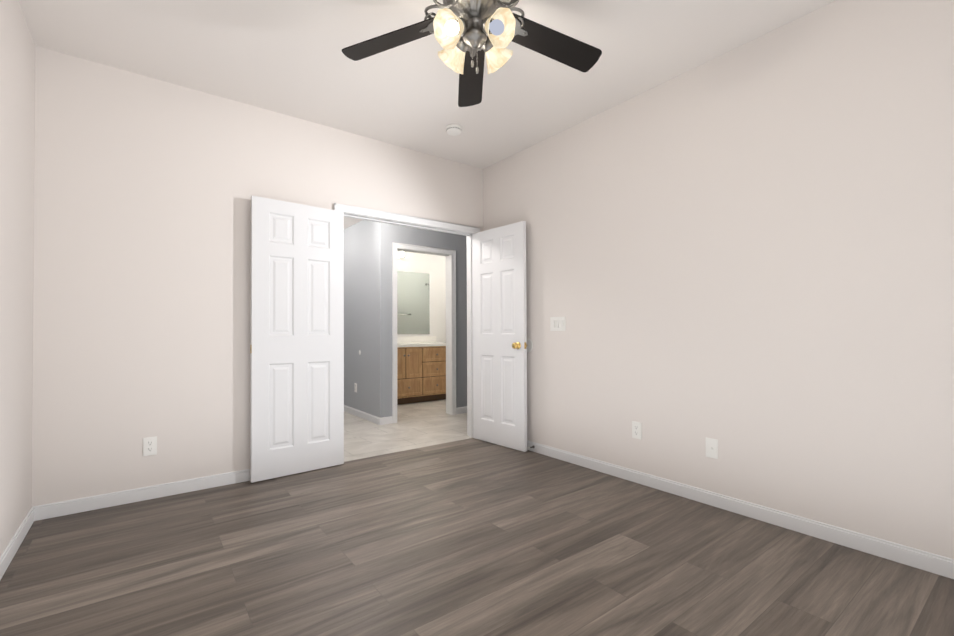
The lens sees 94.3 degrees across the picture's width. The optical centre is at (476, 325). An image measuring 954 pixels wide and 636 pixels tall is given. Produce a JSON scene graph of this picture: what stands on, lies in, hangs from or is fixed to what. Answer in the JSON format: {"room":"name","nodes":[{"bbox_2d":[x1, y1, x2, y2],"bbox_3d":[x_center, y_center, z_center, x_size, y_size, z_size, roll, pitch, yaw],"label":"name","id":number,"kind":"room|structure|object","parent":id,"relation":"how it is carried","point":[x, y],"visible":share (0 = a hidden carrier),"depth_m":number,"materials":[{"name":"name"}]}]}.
{"room":"empty bedroom","nodes":[
{"label":"empty bedroom","id":0,"kind":"room"},
{"bbox_2d":[0,0,35,555],"bbox_3d":[-1.326,-0.275,0.837,0.120,2.711,4.370,0,-1,-37],"label":"wall","id":1,"kind":"structure","parent":0,"point":[17,103],"depth_m":2.17,"materials":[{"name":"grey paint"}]},
{"bbox_2d":[0,507,34,579],"bbox_3d":[-1.267,1.039,0.860,0.013,0.082,4.130,0,-1,-37],"label":"baseboard","id":2,"kind":"structure","parent":1,"relation":"attached to","point":[12,547],"depth_m":2.14,"materials":[{"name":"white wood"}]},
{"bbox_2d":[32,46,482,505],"bbox_3d":[-1.265,-0.240,3.550,3.255,2.711,0.120,0,-1,-37],"label":"wall","id":3,"kind":"structure","parent":0,"point":[146,188],"depth_m":2.86,"materials":[{"name":"white paint"}]},
{"bbox_2d":[32,469,249,520],"bbox_3d":[-1.829,1.070,3.017,1.724,0.082,0.013,0,-1,-37],"label":"baseboard","id":4,"kind":"structure","parent":3,"relation":"attached to","point":[63,508],"depth_m":2.77,"materials":[{"name":"white wood"}]},
{"bbox_2d":[143,436,156,455],"bbox_3d":[-2.090,0.774,2.827,0.072,0.116,0.010,0,-1,-37],"label":"electrical outlet","id":5,"kind":"object","parent":3,"relation":"attached to","point":[149,445],"visible":1,"depth_m":2.82,"materials":[{"name":"white plastic"}]},
{"bbox_2d":[250,196,343,482],"bbox_3d":[-1.339,0.095,3.349,0.687,2.020,0.048,0,-1,-40],"label":"door","id":6,"kind":"structure","parent":3,"relation":"in","point":[297,353],"depth_m":3.31,"materials":[{"name":"white wood"}]},
{"bbox_2d":[334,203,479,437],"bbox_3d":[-0.600,0.069,4.049,1.480,2.100,0.160,0,-1,-37],"label":"door frame","id":7,"kind":"structure","parent":3,"relation":"attached to","point":[469,325],"depth_m":4.33,"materials":[{"name":"white wood"}]},
{"bbox_2d":[473,221,526,451],"bbox_3d":[0.199,0.098,4.133,0.159,2.020,0.694,0,-1,-42],"label":"door","id":8,"kind":"structure","parent":3,"relation":"in","point":[499,342],"depth_m":4.09,"materials":[{"name":"white wood"}]},
{"bbox_2d":[344,217,361,228],"bbox_3d":[-0.852,-1.346,5.895,4.240,0.100,3.090,0,-1,-37],"label":"ceiling","id":9,"kind":"structure","parent":0,"point":[348,222],"depth_m":5.53,"materials":[{"name":"white paint"}]},
{"bbox_2d":[344,220,379,416],"bbox_3d":[-1.639,-0.073,5.853,0.121,2.440,1.932,0,-1,-37],"label":"wall","id":10,"kind":"structure","parent":0,"point":[362,288],"depth_m":5.45,"materials":[{"name":"grey paint"}]},
{"bbox_2d":[344,405,380,424],"bbox_3d":[-1.682,1.105,5.793,0.015,0.082,1.946,0,-1,-37],"label":"baseboard","id":11,"kind":"structure","parent":10,"relation":"attached to","point":[364,415],"depth_m":5.38,"materials":[{"name":"white wood"}]},
{"bbox_2d":[344,399,472,461],"bbox_3d":[-0.810,1.168,5.822,4.240,0.050,3.190,0,-1,-37],"label":"floor","id":12,"kind":"structure","parent":0,"point":[422,424],"depth_m":4.71,"materials":[{"name":"beige tile"}]},
{"bbox_2d":[397,336,445,404],"bbox_3d":[-1.128,0.638,6.676,1.590,1.034,0.645,0,-1,-37],"label":"bathroom vanity","id":13,"kind":"object","parent":12,"relation":"on","point":[421,368],"visible":0.54,"depth_m":6.58,"materials":[{"name":"brown wood"}]},
{"bbox_2d":[397,251,445,341],"bbox_3d":[-0.961,-0.058,7.299,2.707,2.440,0.120,0,-1,-37],"label":"wall","id":14,"kind":"structure","parent":0,"point":[433,266],"depth_m":7.41,"materials":[{"name":"white paint"}]},
{"bbox_2d":[397,251,404,258],"bbox_3d":[-1.509,-1.114,6.727,0.940,0.092,0.157,0,-1,-37],"label":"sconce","id":15,"kind":"object","parent":14,"relation":"attached to","point":[401,254],"visible":0.27,"depth_m":6.93,"materials":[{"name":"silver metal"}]},
{"bbox_2d":[397,271,429,333],"bbox_3d":[-1.335,-0.359,6.941,1.363,1.002,0.006,0,-1,-37],"label":"mirror","id":16,"kind":"object","parent":14,"relation":"attached to","point":[413,315],"visible":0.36,"depth_m":7.16,"materials":[{"name":"clear glass"}]},
{"bbox_2d":[380,222,466,417],"bbox_3d":[-0.061,-0.080,5.913,2.707,2.440,0.121,0,-1,-37],"label":"wall","id":17,"kind":"structure","parent":0,"point":[390,234],"depth_m":5.29,"materials":[{"name":"grey paint"}]},
{"bbox_2d":[381,416,392,424],"bbox_3d":[-1.036,1.093,5.072,0.148,0.082,0.013,0,-1,-37],"label":"baseboard","id":18,"kind":"structure","parent":17,"relation":"attached to","point":[386,420],"depth_m":5.07,"materials":[{"name":"white wood"}]},
{"bbox_2d":[392,242,455,422],"bbox_3d":[-0.668,0.110,5.451,0.802,2.055,0.122,0,-1,-37],"label":"door frame","id":19,"kind":"structure","parent":17,"relation":"attached to","point":[448,342],"depth_m":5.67,"materials":[{"name":"white wood"}]},
{"bbox_2d":[456,406,466,413],"bbox_3d":[-0.102,1.098,5.780,0.422,0.082,0.013,0,-1,-37],"label":"baseboard","id":20,"kind":"structure","parent":17,"relation":"attached to","point":[460,410],"depth_m":5.70,"materials":[{"name":"white wood"}]},
{"bbox_2d":[19,0,835,168],"bbox_3d":[0.013,-1.674,1.874,3.495,0.100,4.370,0,-1,-37],"label":"ceiling","id":21,"kind":"structure","parent":0,"point":[288,57],"depth_m":2.65,"materials":[{"name":"white paint"}]},
{"bbox_2d":[446,124,461,135],"bbox_3d":[-0.187,-1.578,3.587,0.132,0.045,0.132,0,-1,-37],"label":"smoke detector","id":22,"kind":"object","parent":21,"relation":"attached to","point":[454,129],"visible":1,"depth_m":3.55,"materials":[{"name":"white plastic"}]},
{"bbox_2d":[342,0,601,106],"bbox_3d":[0.019,-1.386,1.990,1.278,0.473,1.232,0,-1,-37],"label":"fan","id":23,"kind":"object","parent":21,"relation":"hanging from","point":[500,24],"visible":1,"depth_m":2.08,"materials":[{"name":"black wood"}]},
{"bbox_2d":[0,438,953,635],"bbox_3d":[0.055,1.112,1.798,3.495,0.050,4.270,0,-1,-37],"label":"floor","id":24,"kind":"structure","parent":0,"point":[471,537],"depth_m":2.01,"materials":[{"name":"wood"}]},
{"bbox_2d":[483,0,953,558],"bbox_3d":[1.364,-0.261,2.876,0.120,2.711,4.370,0,-1,-37],"label":"wall","id":25,"kind":"structure","parent":0,"point":[743,254],"depth_m":2.44,"materials":[{"name":"white paint"}]},
{"bbox_2d":[527,339,532,351],"bbox_3d":[0.458,0.181,3.967,0.004,0.124,0.124,0,-1,-37],"label":"bumper cover","id":26,"kind":"object","parent":25,"relation":"attached to","point":[529,345],"visible":0.73,"depth_m":3.95,"materials":[{"name":"white rubber"}]},
{"bbox_2d":[550,317,565,330],"bbox_3d":[0.669,-0.012,3.680,0.016,0.116,0.165,0,-1,-37],"label":"light switch","id":27,"kind":"object","parent":25,"relation":"attached to","point":[557,323],"visible":1,"depth_m":3.67,"materials":[{"name":"white plastic"}]},
{"bbox_2d":[632,421,641,439],"bbox_3d":[1.116,0.734,3.090,0.010,0.116,0.072,0,-1,-37],"label":"electrical outlet","id":28,"kind":"object","parent":25,"relation":"attached to","point":[636,430],"visible":1,"depth_m":3.08,"materials":[{"name":"white plastic"}]},
{"bbox_2d":[706,438,717,458],"bbox_3d":[1.421,0.746,2.682,0.017,0.116,0.072,0,-1,-37],"label":"outlet","id":29,"kind":"object","parent":25,"relation":"attached to","point":[711,448],"visible":1,"depth_m":2.68,"materials":[{"name":"white plastic"}]},
{"bbox_2d":[527,440,953,578],"bbox_3d":[1.323,1.053,2.812,0.015,0.082,4.116,0,-1,-37],"label":"baseboard","id":30,"kind":"structure","parent":25,"relation":"attached to","point":[919,559],"depth_m":2.40,"materials":[{"name":"white wood"}]}
]}

